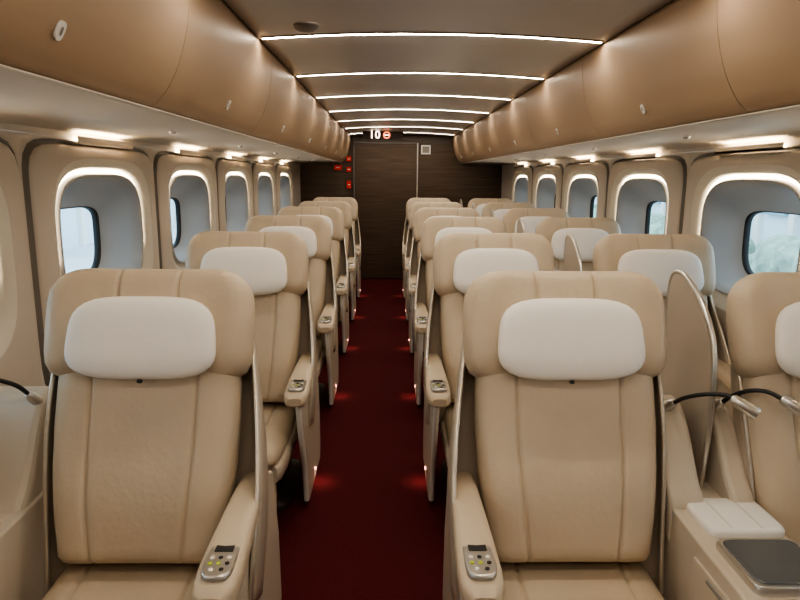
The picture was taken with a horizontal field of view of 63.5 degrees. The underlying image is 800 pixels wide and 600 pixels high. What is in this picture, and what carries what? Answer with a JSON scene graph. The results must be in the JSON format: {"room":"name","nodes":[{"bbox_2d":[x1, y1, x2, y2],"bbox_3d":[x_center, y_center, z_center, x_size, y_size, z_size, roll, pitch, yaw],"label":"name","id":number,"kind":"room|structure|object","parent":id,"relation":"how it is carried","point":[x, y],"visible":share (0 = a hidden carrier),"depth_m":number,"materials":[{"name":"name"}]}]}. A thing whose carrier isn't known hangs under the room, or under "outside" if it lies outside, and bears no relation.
{"room":"train carriage","nodes":[
{"label":"train carriage","id":0,"kind":"room"},
{"bbox_2d":[0,130,300,385],"bbox_3d":[-1.459,-0.092,4.107,0.231,1.672,11.250,0,11,-1],"label":"wall","id":1,"kind":"structure","parent":0,"point":[132,228],"depth_m":3.10,"materials":[{"name":"beige plastic"}]},
{"bbox_2d":[59,170,134,185],"bbox_3d":[-1.360,-0.403,2.954,0.012,0.376,0.902,0,11,-1],"label":"lamp","id":2,"kind":"object","parent":1,"relation":"attached to","point":[77,171],"visible":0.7,"depth_m":2.86,"materials":[{"name":"white"}]},
{"bbox_2d":[64,136,132,148],"bbox_3d":[-1.336,-0.703,2.897,0.060,0.030,0.560,0,11,-1],"label":"light","id":3,"kind":"object","parent":1,"relation":"attached to","point":[81,140],"visible":1,"depth_m":2.83,"materials":[{"name":"white"}]},
{"bbox_2d":[64,141,126,148],"bbox_3d":[-1.344,-0.694,2.899,0.044,0.010,0.560,0,11,-1],"label":"tray","id":4,"kind":"object","parent":3,"relation":"on","point":[109,144],"depth_m":2.86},
{"bbox_2d":[0,122,299,164],"bbox_3d":[-1.468,-0.932,3.946,0.200,0.037,11.250,0,11,-1],"label":"trim","id":5,"kind":"structure","parent":1,"relation":"attached to","point":[3,126],"depth_m":2.83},
{"bbox_2d":[0,64,341,163],"bbox_3d":[-1.060,-0.946,3.950,0.617,0.021,11.250,0,11,-1],"label":"shelf","id":6,"kind":"object","parent":1,"relation":"attached to","point":[26,98],"visible":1,"depth_m":2.23,"materials":[{"name":"beige"}]},
{"bbox_2d":[0,0,188,105],"bbox_3d":[-0.855,-0.621,1.190,0.558,0.378,1.296,0,11,-1],"label":"bin","id":7,"kind":"object","parent":6,"relation":"on","point":[129,50],"visible":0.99,"depth_m":1.40,"materials":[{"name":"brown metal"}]},
{"bbox_2d":[148,0,271,134],"bbox_3d":[-0.877,-0.866,2.467,0.558,0.378,1.296,0,11,-1],"label":"bin","id":8,"kind":"object","parent":6,"relation":"on","point":[222,77],"visible":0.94,"depth_m":2.26,"materials":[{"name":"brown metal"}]},
{"bbox_2d":[247,54,305,146],"bbox_3d":[-0.899,-1.110,3.743,0.558,0.378,1.296,0,11,-1],"label":"bin","id":9,"kind":"object","parent":6,"relation":"on","point":[281,121],"visible":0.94,"depth_m":3.59,"materials":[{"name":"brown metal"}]},
{"bbox_2d":[288,89,324,152],"bbox_3d":[-0.921,-1.355,5.020,0.558,0.378,1.296,0,11,-1],"label":"bin","id":10,"kind":"object","parent":6,"relation":"on","point":[308,138],"visible":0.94,"depth_m":4.91,"materials":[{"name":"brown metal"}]},
{"bbox_2d":[311,109,336,156],"bbox_3d":[-0.944,-1.600,6.296,0.558,0.378,1.296,0,11,-1],"label":"bin","id":11,"kind":"object","parent":6,"relation":"on","point":[326,143],"visible":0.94,"depth_m":6.21,"materials":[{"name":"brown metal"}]},
{"bbox_2d":[325,122,344,159],"bbox_3d":[-0.966,-1.845,7.573,0.558,0.378,1.296,0,11,-1],"label":"bin","id":12,"kind":"object","parent":6,"relation":"on","point":[337,147],"visible":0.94,"depth_m":7.50,"materials":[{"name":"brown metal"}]},
{"bbox_2d":[335,130,349,161],"bbox_3d":[-0.987,-2.082,8.810,0.558,0.378,1.216,0,11,-1],"label":"bin","id":13,"kind":"object","parent":6,"relation":"on","point":[345,149],"visible":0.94,"depth_m":8.74,"materials":[{"name":"brown plastic"}]},
{"bbox_2d":[170,149,205,156],"bbox_3d":[-1.358,-0.948,4.174,0.060,0.030,0.560,0,11,-1],"label":"light","id":14,"kind":"object","parent":1,"relation":"attached to","point":[181,151],"visible":1,"depth_m":4.10,"materials":[{"name":"white"}]},
{"bbox_2d":[170,152,202,156],"bbox_3d":[-1.366,-0.938,4.175,0.044,0.010,0.560,0,11,-1],"label":"tray","id":15,"kind":"object","parent":14,"relation":"on","point":[198,154],"depth_m":4.12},
{"bbox_2d":[224,156,246,160],"bbox_3d":[-1.380,-1.193,5.450,0.060,0.030,0.560,0,11,-1],"label":"light","id":16,"kind":"object","parent":1,"relation":"attached to","point":[237,158],"visible":1,"depth_m":5.37,"materials":[{"name":"white"}]},
{"bbox_2d":[277,278,445,599],"bbox_3d":[0.103,0.756,4.348,3.070,0.060,11.350,0,11,-1],"label":"floor","id":17,"kind":"structure","parent":0,"point":[368,528],"depth_m":3.22,"materials":[{"name":"red carpet"}]},
{"bbox_2d":[0,378,48,599],"bbox_3d":[-1.163,0.692,1.781,0.255,0.972,0.757,0,11,-1],"label":"wall","id":18,"kind":"structure","parent":17,"relation":"on","point":[22,408],"depth_m":1.85,"materials":[{"name":"beige plastic"}]},
{"bbox_2d":[0,378,42,404],"bbox_3d":[-1.166,0.271,1.765,0.219,0.140,0.319,0,11,-1],"label":"lamp","id":19,"kind":"object","parent":18,"relation":"attached to","point":[25,397],"depth_m":1.91,"materials":[{"name":"grey metal"}]},
{"bbox_2d":[42,268,281,599],"bbox_3d":[-0.697,0.587,1.712,0.650,1.252,0.886,0,11,-1],"label":"seat","id":20,"kind":"object","parent":17,"relation":"on","point":[158,484],"visible":1,"depth_m":1.80,"materials":[{"name":"beige leather"}]},
{"bbox_2d":[42,563,200,599],"bbox_3d":[-0.723,0.853,1.607,0.500,0.138,0.580,0,11,-1],"label":"seat cushion","id":21,"kind":"object","parent":20,"relation":"on","point":[65,581],"depth_m":1.77,"materials":[{"name":"beige leather"}]},
{"bbox_2d":[64,296,215,378],"bbox_3d":[-0.724,0.106,1.823,0.417,0.227,0.123,0,11,-1],"label":"pillow","id":22,"kind":"object","parent":20,"relation":"on","point":[106,337],"depth_m":1.78,"materials":[{"name":"white fabric"}]},
{"bbox_2d":[53,371,241,563],"bbox_3d":[-0.726,0.425,1.848,0.528,0.610,0.276,0,11,-1],"label":"cushion","id":23,"kind":"object","parent":20,"relation":"on","point":[147,465],"depth_m":1.79,"materials":[{"name":"beige leather"}]},
{"bbox_2d":[185,231,319,510],"bbox_3d":[-0.719,0.342,2.989,0.650,1.252,0.886,0,11,-1],"label":"seat","id":24,"kind":"object","parent":17,"relation":"on","point":[275,265],"visible":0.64,"depth_m":3.07,"materials":[{"name":"beige leather"}]},
{"bbox_2d":[200,247,286,294],"bbox_3d":[-0.746,-0.139,3.100,0.417,0.227,0.123,0,11,-1],"label":"pillow","id":25,"kind":"object","parent":24,"relation":"on","point":[264,269],"depth_m":3.06,"materials":[{"name":"white fabric"}]},
{"bbox_2d":[254,291,300,401],"bbox_3d":[-0.748,0.181,3.125,0.528,0.610,0.276,0,11,-1],"label":"cushion","id":26,"kind":"object","parent":24,"relation":"on","point":[277,313],"depth_m":3.08,"materials":[{"name":"beige leather"}]},
{"bbox_2d":[263,402,295,468],"bbox_3d":[-0.745,0.608,2.884,0.500,0.138,0.580,0,11,-1],"label":"seat cushion","id":27,"kind":"object","parent":24,"relation":"on","point":[280,419],"depth_m":2.86,"materials":[{"name":"beige leather"}]},
{"bbox_2d":[245,215,338,406],"bbox_3d":[-0.741,0.097,4.266,0.650,1.252,0.886,0,11,-1],"label":"seat","id":28,"kind":"object","parent":17,"relation":"on","point":[315,231],"visible":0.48,"depth_m":4.38,"materials":[{"name":"beige leather"}]},
{"bbox_2d":[259,226,316,257],"bbox_3d":[-0.768,-0.383,4.377,0.417,0.227,0.123,0,11,-1],"label":"pillow","id":29,"kind":"object","parent":28,"relation":"on","point":[308,234],"depth_m":4.35,"materials":[{"name":"white fabric"}]},
{"bbox_2d":[308,258,325,335],"bbox_3d":[-0.770,-0.064,4.401,0.528,0.610,0.276,0,11,-1],"label":"cushion","id":30,"kind":"object","parent":28,"relation":"on","point":[317,266],"depth_m":4.37,"materials":[{"name":"beige leather"}]},
{"bbox_2d":[316,338,322,362],"bbox_3d":[-0.767,0.363,4.160,0.500,0.138,0.580,0,11,-1],"label":"seat cushion","id":31,"kind":"object","parent":28,"relation":"on","point":[319,341],"depth_m":4.29,"materials":[{"name":"beige leather"}]},
{"bbox_2d":[277,206,348,356],"bbox_3d":[-0.763,-0.148,5.542,0.650,1.252,0.886,0,11,-1],"label":"seat","id":32,"kind":"object","parent":17,"relation":"on","point":[334,216],"visible":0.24,"depth_m":5.67,"materials":[{"name":"beige leather"}]},
{"bbox_2d":[295,215,332,235],"bbox_3d":[-0.790,-0.628,5.653,0.417,0.227,0.123,0,11,-1],"label":"pillow","id":33,"kind":"object","parent":32,"relation":"on","point":[329,218],"depth_m":5.64,"materials":[{"name":"white fabric"}]},
{"bbox_2d":[331,240,339,282],"bbox_3d":[-0.792,-0.309,5.678,0.528,0.610,0.276,0,11,-1],"label":"cushion","id":34,"kind":"object","parent":32,"relation":"on","point":[335,244],"depth_m":5.66,"materials":[{"name":"beige leather"}]},
{"bbox_2d":[298,201,355,322],"bbox_3d":[-0.785,-0.393,6.819,0.650,1.252,0.886,0,11,-1],"label":"seat","id":35,"kind":"object","parent":17,"relation":"on","point":[345,207],"visible":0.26,"depth_m":6.95,"materials":[{"name":"beige leather"}]},
{"bbox_2d":[344,228,348,256],"bbox_3d":[-0.814,-0.554,6.955,0.528,0.610,0.276,0,11,-1],"label":"cushion","id":36,"kind":"object","parent":35,"relation":"on","point":[346,230],"depth_m":6.94,"materials":[{"name":"beige leather"}]},
{"bbox_2d":[313,197,360,299],"bbox_3d":[-0.807,-0.637,8.095,0.650,1.252,0.886,0,11,-1],"label":"seat","id":37,"kind":"object","parent":17,"relation":"on","point":[350,200],"visible":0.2,"depth_m":8.23,"materials":[{"name":"beige leather"}]},
{"bbox_2d":[402,198,450,297],"bbox_3d":[0.346,-0.632,8.116,0.650,1.252,0.886,0,11,-1],"label":"seat","id":38,"kind":"object","parent":17,"relation":"on","point":[411,201],"visible":0.12,"depth_m":8.26,"materials":[{"name":"beige leather"}]},
{"bbox_2d":[404,202,462,319],"bbox_3d":[0.368,-0.388,6.840,0.650,1.252,0.886,0,11,-1],"label":"seat","id":39,"kind":"object","parent":17,"relation":"on","point":[416,206],"visible":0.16,"depth_m":6.98,"materials":[{"name":"beige leather"}]},
{"bbox_2d":[408,207,479,356],"bbox_3d":[0.391,-0.143,5.563,0.650,1.252,0.886,0,11,-1],"label":"seat","id":40,"kind":"object","parent":17,"relation":"on","point":[422,214],"visible":0.2,"depth_m":5.69,"materials":[{"name":"beige leather"}]},
{"bbox_2d":[417,242,420,263],"bbox_3d":[0.416,-0.304,5.700,0.528,0.610,0.276,0,11,-1],"label":"cushion","id":41,"kind":"object","parent":40,"relation":"on","point":[418,243],"depth_m":5.69,"materials":[{"name":"beige leather"}]},
{"bbox_2d":[413,216,505,404],"bbox_3d":[0.413,0.102,4.287,0.650,1.252,0.886,0,11,-1],"label":"seat","id":42,"kind":"object","parent":17,"relation":"on","point":[433,229],"visible":0.27,"depth_m":4.40,"materials":[{"name":"beige leather"}]},
{"bbox_2d":[425,259,432,309],"bbox_3d":[0.438,-0.059,4.423,0.528,0.610,0.276,0,11,-1],"label":"cushion","id":43,"kind":"object","parent":42,"relation":"on","point":[428,262],"depth_m":4.40,"materials":[{"name":"beige leather"}]},
{"bbox_2d":[434,227,491,247],"bbox_3d":[0.440,-0.378,4.398,0.417,0.227,0.123,0,11,-1],"label":"pillow","id":44,"kind":"object","parent":42,"relation":"on","point":[439,232],"depth_m":4.38,"materials":[{"name":"white fabric"}]},
{"bbox_2d":[423,233,553,500],"bbox_3d":[0.435,0.347,3.010,0.650,1.252,0.886,0,11,-1],"label":"seat","id":45,"kind":"object","parent":17,"relation":"on","point":[459,259],"visible":0.44,"depth_m":3.11,"materials":[{"name":"beige leather"}]},
{"bbox_2d":[444,403,453,445],"bbox_3d":[0.463,0.613,2.906,0.500,0.138,0.580,0,11,-1],"label":"seat cushion","id":46,"kind":"object","parent":45,"relation":"on","point":[448,411],"depth_m":3.03,"materials":[{"name":"beige leather"}]},
{"bbox_2d":[440,292,464,401],"bbox_3d":[0.460,0.186,3.147,0.528,0.610,0.276,0,11,-1],"label":"cushion","id":47,"kind":"object","parent":45,"relation":"on","point":[451,303],"depth_m":3.10,"materials":[{"name":"beige leather"}]},
{"bbox_2d":[453,248,538,293],"bbox_3d":[0.462,-0.133,3.122,0.417,0.227,0.123,0,11,-1],"label":"pillow","id":48,"kind":"object","parent":45,"relation":"on","point":[469,264],"depth_m":3.09,"materials":[{"name":"white fabric"}]},
{"bbox_2d":[468,198,511,216],"bbox_3d":[1.180,-0.629,8.131,0.622,1.252,0.886,0,11,-1],"label":"seat","id":49,"kind":"object","parent":17,"relation":"on","point":[479,203],"visible":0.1,"depth_m":8.27,"materials":[{"name":"beige leather"}]},
{"bbox_2d":[476,204,485,216],"bbox_3d":[1.167,-1.109,8.242,0.417,0.227,0.123,0,11,-1],"label":"pillow","id":50,"kind":"object","parent":49,"relation":"on","point":[479,207],"depth_m":8.21,"materials":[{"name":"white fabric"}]},
{"bbox_2d":[482,202,534,221],"bbox_3d":[1.202,-0.384,6.855,0.622,1.252,0.886,0,11,-1],"label":"seat","id":51,"kind":"object","parent":17,"relation":"on","point":[499,208],"visible":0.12,"depth_m":6.99,"materials":[{"name":"beige leather"}]},
{"bbox_2d":[494,209,508,221],"bbox_3d":[1.189,-0.864,6.966,0.417,0.227,0.123,0,11,-1],"label":"pillow","id":52,"kind":"object","parent":51,"relation":"on","point":[499,213],"depth_m":6.93,"materials":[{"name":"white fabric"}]},
{"bbox_2d":[503,208,568,232],"bbox_3d":[1.225,-0.139,5.578,0.622,1.252,0.886,0,11,-1],"label":"seat","id":53,"kind":"object","parent":17,"relation":"on","point":[531,217],"visible":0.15,"depth_m":5.71,"materials":[{"name":"beige leather"}]},
{"bbox_2d":[515,216,547,232],"bbox_3d":[1.212,-0.620,5.689,0.417,0.227,0.123,0,11,-1],"label":"pillow","id":54,"kind":"object","parent":53,"relation":"on","point":[530,222],"depth_m":5.66,"materials":[{"name":"white fabric"}]},
{"bbox_2d":[517,218,560,270],"bbox_3d":[0.900,0.078,4.406,0.364,1.221,0.880,0,11,-1],"label":"console","id":55,"kind":"object","parent":17,"relation":"on","point":[520,225],"visible":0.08,"depth_m":4.58,"materials":[{"name":"beige plastic"}]},
{"bbox_2d":[443,270,666,599],"bbox_3d":[0.457,0.592,1.734,0.650,1.252,0.886,0,11,-1],"label":"seat","id":56,"kind":"object","parent":17,"relation":"on","point":[556,477],"visible":1,"depth_m":1.81,"materials":[{"name":"beige leather"}]},
{"bbox_2d":[474,372,655,561],"bbox_3d":[0.482,0.431,1.870,0.528,0.610,0.276,0,11,-1],"label":"cushion","id":57,"kind":"object","parent":56,"relation":"on","point":[565,462],"depth_m":1.81,"materials":[{"name":"beige leather"}]},
{"bbox_2d":[498,298,645,379],"bbox_3d":[0.484,0.112,1.845,0.417,0.227,0.123,0,11,-1],"label":"pillow","id":58,"kind":"object","parent":56,"relation":"on","point":[539,338],"depth_m":1.81,"materials":[{"name":"white fabric"}]},
{"bbox_2d":[500,561,663,599],"bbox_3d":[0.485,0.858,1.629,0.500,0.138,0.580,0,11,-1],"label":"seat cushion","id":59,"kind":"object","parent":56,"relation":"on","point":[642,580],"depth_m":1.79,"materials":[{"name":"beige leather"}]},
{"bbox_2d":[563,234,582,270],"bbox_3d":[0.922,0.323,3.129,0.364,1.221,0.880,0,11,-1],"label":"partition","id":60,"kind":"object","parent":17,"relation":"on","point":[572,261],"visible":0.08,"depth_m":3.32,"materials":[{"name":"beige plastic"}]},
{"bbox_2d":[535,217,620,270],"bbox_3d":[1.247,0.106,4.302,0.622,1.252,0.886,0,11,-1],"label":"seat","id":61,"kind":"object","parent":17,"relation":"on","point":[587,232],"visible":0.2,"depth_m":4.42,"materials":[{"name":"beige leather"}]},
{"bbox_2d":[554,259,592,270],"bbox_3d":[1.232,-0.055,4.438,0.528,0.610,0.276,0,11,-1],"label":"cushion","id":62,"kind":"object","parent":61,"relation":"on","point":[558,263],"depth_m":4.42,"materials":[{"name":"beige leather"}]},
{"bbox_2d":[551,228,608,261],"bbox_3d":[1.234,-0.375,4.413,0.417,0.227,0.123,0,11,-1],"label":"pillow","id":63,"kind":"object","parent":61,"relation":"on","point":[586,239],"depth_m":4.38,"materials":[{"name":"white fabric"}]},
{"bbox_2d":[593,234,733,422],"bbox_3d":[1.269,0.351,3.025,0.622,1.252,0.886,0,11,-1],"label":"seat","id":64,"kind":"object","parent":17,"relation":"on","point":[654,256],"visible":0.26,"depth_m":3.14,"materials":[{"name":"beige leather"}]},
{"bbox_2d":[618,249,703,296],"bbox_3d":[1.256,-0.130,3.136,0.417,0.227,0.123,0,11,-1],"label":"pillow","id":65,"kind":"object","parent":64,"relation":"on","point":[658,265],"depth_m":3.10,"materials":[{"name":"white fabric"}]},
{"bbox_2d":[663,295,707,307],"bbox_3d":[1.254,0.189,3.161,0.528,0.610,0.276,0,11,-1],"label":"cushion","id":66,"kind":"object","parent":64,"relation":"on","point":[705,297],"depth_m":3.15,"materials":[{"name":"beige leather"}]},
{"bbox_2d":[661,269,799,599],"bbox_3d":[0.944,0.568,1.853,0.364,1.221,0.880,0,11,-1],"label":"console","id":67,"kind":"object","parent":17,"relation":"on","point":[720,543],"visible":0.85,"depth_m":1.85,"materials":[{"name":"beige plastic"}]},
{"bbox_2d":[664,392,760,418],"bbox_3d":[0.891,0.305,1.866,0.184,0.114,0.237,0,11,-1],"label":"lamp","id":68,"kind":"object","parent":67,"relation":"attached to","point":[703,405],"depth_m":1.91,"materials":[{"name":"grey metal"}]},
{"bbox_2d":[714,388,799,416],"bbox_3d":[1.032,0.306,1.868,0.182,0.117,0.236,0,11,-1],"label":"lamp","id":69,"kind":"object","parent":67,"relation":"attached to","point":[746,407],"depth_m":1.78,"materials":[{"name":"grey metal"}]},
{"bbox_2d":[716,538,799,597],"bbox_3d":[0.916,0.649,1.576,0.212,0.029,0.210,0,11,-1],"label":"tray","id":70,"kind":"object","parent":67,"relation":"on","point":[763,567],"depth_m":1.56,"materials":[{"name":"grey"}]},
{"bbox_2d":[726,272,799,543],"bbox_3d":[1.291,0.596,1.749,0.622,1.252,0.886,0,11,-1],"label":"seat","id":71,"kind":"object","parent":17,"relation":"on","point":[763,308],"visible":0.77,"depth_m":1.86,"materials":[{"name":"beige leather"}]},
{"bbox_2d":[742,372,799,543],"bbox_3d":[1.276,0.434,1.885,0.528,0.610,0.276,0,11,-1],"label":"cushion","id":72,"kind":"object","parent":71,"relation":"on","point":[771,440],"depth_m":1.84,"materials":[{"name":"beige leather"}]},
{"bbox_2d":[775,302,799,377],"bbox_3d":[1.278,0.115,1.860,0.417,0.227,0.123,0,11,-1],"label":"pillow","id":73,"kind":"object","parent":71,"relation":"on","point":[787,314],"depth_m":1.83,"materials":[{"name":"white fabric"}]},
{"bbox_2d":[300,125,501,278],"bbox_3d":[0.016,-1.451,9.641,3.070,2.280,0.080,0,11,-1],"label":"wall","id":74,"kind":"structure","parent":0,"point":[441,174],"depth_m":9.53,"materials":[{"name":"brown wood"}]},
{"bbox_2d":[353,143,354,198],"bbox_3d":[-0.679,-1.305,9.596,0.020,2.000,0.040,0,11,-1],"label":"frame","id":75,"kind":"object","parent":74,"relation":"attached to","point":[353,143],"visible":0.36,"depth_m":9.46,"materials":[{"name":"grey"}]},
{"bbox_2d":[355,144,416,277],"bbox_3d":[-0.214,-1.301,9.610,0.900,1.975,0.030,0,11,-1],"label":"door","id":76,"kind":"structure","parent":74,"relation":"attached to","point":[385,174],"depth_m":9.56,"materials":[{"name":"brown wood"}]},
{"bbox_2d":[353,142,418,143],"bbox_3d":[-0.206,-2.285,9.416,0.950,0.020,0.040,0,11,-1],"label":"door frame","id":77,"kind":"structure","parent":74,"relation":"in","point":[353,142],"depth_m":9.40,"materials":[{"name":"grey"}]},
{"bbox_2d":[421,145,430,153],"bbox_3d":[0.378,-2.196,9.456,0.140,0.130,0.015,0,11,-1],"label":"plate","id":78,"kind":"object","parent":74,"relation":"attached to","point":[425,149],"visible":1,"depth_m":9.45,"materials":[{"name":"white"}]},
{"bbox_2d":[223,0,672,136],"bbox_3d":[0.120,-1.345,3.894,1.481,0.038,11.250,0,11,-1],"label":"ceiling","id":79,"kind":"structure","parent":0,"point":[604,20],"depth_m":3.02,"materials":[{"name":"grey"}]},
{"bbox_2d":[292,21,319,32],"bbox_3d":[-0.372,-1.076,2.557,0.112,0.032,0.112,0,11,-1],"label":"smoke detector","id":80,"kind":"object","parent":79,"relation":"attached to","point":[303,26],"visible":1,"depth_m":2.53,"materials":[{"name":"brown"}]},
{"bbox_2d":[363,131,402,139],"bbox_3d":[-0.228,-2.205,8.652,0.540,0.111,0.049,0,11,-1],"label":"number sign","id":81,"kind":"object","parent":79,"relation":"attached to","point":[393,135],"visible":1,"depth_m":8.64,"materials":[{"name":"grey"}]},
{"bbox_2d":[345,126,462,129],"bbox_3d":[0.050,-2.120,7.965,1.450,0.031,0.064,0,11,-1],"label":"strip light","id":82,"kind":"object","parent":79,"relation":"attached to","point":[380,126],"depth_m":7.94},
{"bbox_2d":[339,119,473,122],"bbox_3d":[0.068,-1.920,6.925,1.450,0.031,0.064,0,11,-1],"label":"strip light","id":83,"kind":"object","parent":79,"relation":"attached to","point":[363,119],"depth_m":6.91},
{"bbox_2d":[329,109,488,113],"bbox_3d":[0.086,-1.720,5.884,1.450,0.031,0.064,0,11,-1],"label":"strip light","id":84,"kind":"object","parent":79,"relation":"attached to","point":[358,109],"depth_m":5.87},
{"bbox_2d":[316,94,510,99],"bbox_3d":[0.104,-1.521,4.843,1.450,0.031,0.064,0,11,-1],"label":"strip light","id":85,"kind":"object","parent":79,"relation":"attached to","point":[370,94],"depth_m":4.83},
{"bbox_2d":[296,72,544,79],"bbox_3d":[0.122,-1.321,3.802,1.450,0.031,0.064,0,11,-1],"label":"strip light","id":86,"kind":"object","parent":79,"relation":"attached to","point":[348,73],"depth_m":3.79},
{"bbox_2d":[261,32,603,43],"bbox_3d":[0.140,-1.121,2.761,1.450,0.031,0.064,0,11,-1],"label":"strip light","id":87,"kind":"object","parent":79,"relation":"attached to","point":[347,34],"depth_m":2.75,"materials":[{"name":"plastic"}]},
{"bbox_2d":[222,0,673,122],"bbox_3d":[0.121,-1.508,3.888,3.410,0.040,11.400,0,11,-1],"label":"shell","id":88,"kind":"object","parent":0,"point":[222,0],"depth_m":3.71,"materials":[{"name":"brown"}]},
{"bbox_2d":[501,144,799,349],"bbox_3d":[1.679,-0.078,4.164,0.231,1.672,11.250,0,11,-1],"label":"wall","id":89,"kind":"structure","parent":0,"point":[724,216],"depth_m":3.56,"materials":[{"name":"ivory plastic"}]},
{"bbox_2d":[571,159,594,163],"bbox_3d":[1.553,-1.180,5.503,0.044,0.030,0.560,0,11,-1],"label":"light","id":90,"kind":"object","parent":89,"relation":"attached to","point":[579,160],"visible":1,"depth_m":5.43,"materials":[{"name":"white"}]},
{"bbox_2d":[460,105,799,164],"bbox_3d":[1.293,-0.936,3.993,0.617,0.021,11.250,0,11,-1],"label":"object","id":91,"kind":"object","parent":89,"relation":"attached to","point":[784,122],"visible":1,"depth_m":2.95,"materials":[{"name":"beige"}]},
{"bbox_2d":[453,131,471,162],"bbox_3d":[1.054,-2.073,8.847,0.558,0.378,1.216,0,11,-1],"label":"bin","id":92,"kind":"object","parent":91,"relation":"on","point":[458,147],"visible":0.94,"depth_m":8.78,"materials":[{"name":"brown plastic"}]},
{"bbox_2d":[462,123,485,160],"bbox_3d":[1.076,-1.836,7.610,0.558,0.378,1.296,0,11,-1],"label":"bin","id":93,"kind":"object","parent":91,"relation":"on","point":[469,139],"visible":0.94,"depth_m":7.52,"materials":[{"name":"brown plastic"}]},
{"bbox_2d":[476,111,507,158],"bbox_3d":[1.098,-1.591,6.333,0.558,0.378,1.296,0,11,-1],"label":"bin","id":94,"kind":"object","parent":91,"relation":"on","point":[488,142],"visible":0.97,"depth_m":6.23,"materials":[{"name":"brown plastic"}]},
{"bbox_2d":[495,92,541,154],"bbox_3d":[1.120,-1.346,5.057,0.558,0.378,1.296,0,11,-1],"label":"bin","id":95,"kind":"object","parent":91,"relation":"on","point":[514,134],"visible":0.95,"depth_m":4.93,"materials":[{"name":"brown plastic"}]},
{"bbox_2d":[526,57,603,148],"bbox_3d":[1.142,-1.101,3.780,0.558,0.378,1.296,0,11,-1],"label":"bin","id":96,"kind":"object","parent":91,"relation":"on","point":[557,111],"visible":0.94,"depth_m":3.61,"materials":[{"name":"brown plastic"}]},
{"bbox_2d":[583,0,752,137],"bbox_3d":[1.165,-0.857,2.504,0.558,0.378,1.296,0,11,-1],"label":"bin","id":97,"kind":"object","parent":91,"relation":"on","point":[665,70],"visible":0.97,"depth_m":2.28,"materials":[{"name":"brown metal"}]},
{"bbox_2d":[717,0,799,112],"bbox_3d":[1.187,-0.612,1.227,0.558,0.378,1.296,0,11,-1],"label":"bin","id":98,"kind":"object","parent":91,"relation":"on","point":[759,40],"visible":0.96,"depth_m":1.70,"materials":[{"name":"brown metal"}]},
{"bbox_2d":[623,153,661,159],"bbox_3d":[1.576,-0.935,4.227,0.044,0.030,0.560,0,11,-1],"label":"light","id":99,"kind":"object","parent":89,"relation":"attached to","point":[650,155],"visible":1,"depth_m":4.17,"materials":[{"name":"white"}]},
{"bbox_2d":[623,156,661,159],"bbox_3d":[1.575,-0.925,4.229,0.044,0.010,0.560,0,11,-1],"label":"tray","id":100,"kind":"object","parent":99,"relation":"on","point":[624,157],"depth_m":4.22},
{"bbox_2d":[623,175,665,183],"bbox_3d":[1.603,-0.634,4.285,0.012,0.376,0.902,0,11,-1],"label":"lamp","id":101,"kind":"object","parent":89,"relation":"attached to","point":[636,175],"visible":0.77,"depth_m":4.22,"materials":[{"name":"white"}]},
{"bbox_2d":[502,137,799,166],"bbox_3d":[1.702,-0.918,4.003,0.200,0.037,11.250,0,11,-1],"label":"trim","id":102,"kind":"structure","parent":89,"relation":"attached to","point":[787,141],"depth_m":3.68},
{"bbox_2d":[707,175,799,193],"bbox_3d":[1.625,-0.390,3.009,0.012,0.376,0.902,0,11,-1],"label":"lamp","id":103,"kind":"object","parent":89,"relation":"attached to","point":[735,176],"visible":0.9,"depth_m":2.94,"materials":[{"name":"white"}]},
{"bbox_2d":[715,142,792,153],"bbox_3d":[1.598,-0.690,2.950,0.044,0.030,0.560,0,11,-1],"label":"light","id":104,"kind":"object","parent":89,"relation":"attached to","point":[777,146],"visible":1,"depth_m":2.89,"materials":[{"name":"white"}]},
{"bbox_2d":[716,147,792,153],"bbox_3d":[1.598,-0.681,2.952,0.044,0.010,0.560,0,11,-1],"label":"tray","id":105,"kind":"object","parent":104,"relation":"on","point":[721,150],"depth_m":2.95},
{"label":"outside","id":106,"kind":"structure","parent":0,"visible":0},
{"bbox_2d":[63,224,175,272],"bbox_3d":[-5.746,-1.318,18.488,6.800,0.400,53.000,0,11,-1],"label":"ground","id":107,"kind":"structure","parent":106,"point":[79,257],"depth_m":16.11,"materials":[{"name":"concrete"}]},
{"bbox_2d":[61,199,174,249],"bbox_3d":[-9.409,-2.725,22.228,0.400,3.900,57.000,0,11,-1],"label":"facade","id":108,"kind":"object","parent":107,"relation":"on","point":[69,220],"visible":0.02,"depth_m":18.11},
{"bbox_2d":[77,208,86,245],"bbox_3d":[-9.084,-2.009,18.501,0.120,3.900,0.200,0,11,-1],"label":"pier","id":109,"kind":"structure","parent":108,"relation":"attached to","point":[80,211],"depth_m":18.43,"materials":[{"name":"white"}]},
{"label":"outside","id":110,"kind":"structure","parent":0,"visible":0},
{"bbox_3d":[5.452,-1.269,18.691,6.800,0.400,53.000,0,11,-1],"label":"ground","id":111,"kind":"structure","parent":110,"visible":0},
{"bbox_2d":[593,204,799,272],"bbox_3d":[7.445,-1.863,19.745,1.465,1.918,32.630,0,11,-1],"label":"hedge","id":112,"kind":"object","parent":111,"relation":"on","point":[776,253],"visible":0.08,"depth_m":12.79,"materials":[{"name":"green plant"}]},
{"bbox_2d":[594,201,799,240],"bbox_3d":[8.988,-2.645,22.562,0.400,3.900,57.000,0,11,-1],"label":"facade","id":113,"kind":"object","parent":111,"relation":"on","point":[772,224],"visible":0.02,"depth_m":15.52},
{"bbox_2d":[752,213,763,245],"bbox_3d":[8.841,-1.403,16.076,0.120,3.900,0.200,0,11,-1],"label":"pier","id":114,"kind":"structure","parent":113,"relation":"attached to","point":[758,219],"depth_m":15.94,"materials":[{"name":"white"}]},
{"bbox_2d":[787,214,798,236],"bbox_3d":[8.864,-1.139,14.702,0.120,3.900,0.200,0,11,-1],"label":"pier","id":115,"kind":"structure","parent":113,"relation":"attached to","point":[793,221],"depth_m":14.53,"materials":[{"name":"white"}]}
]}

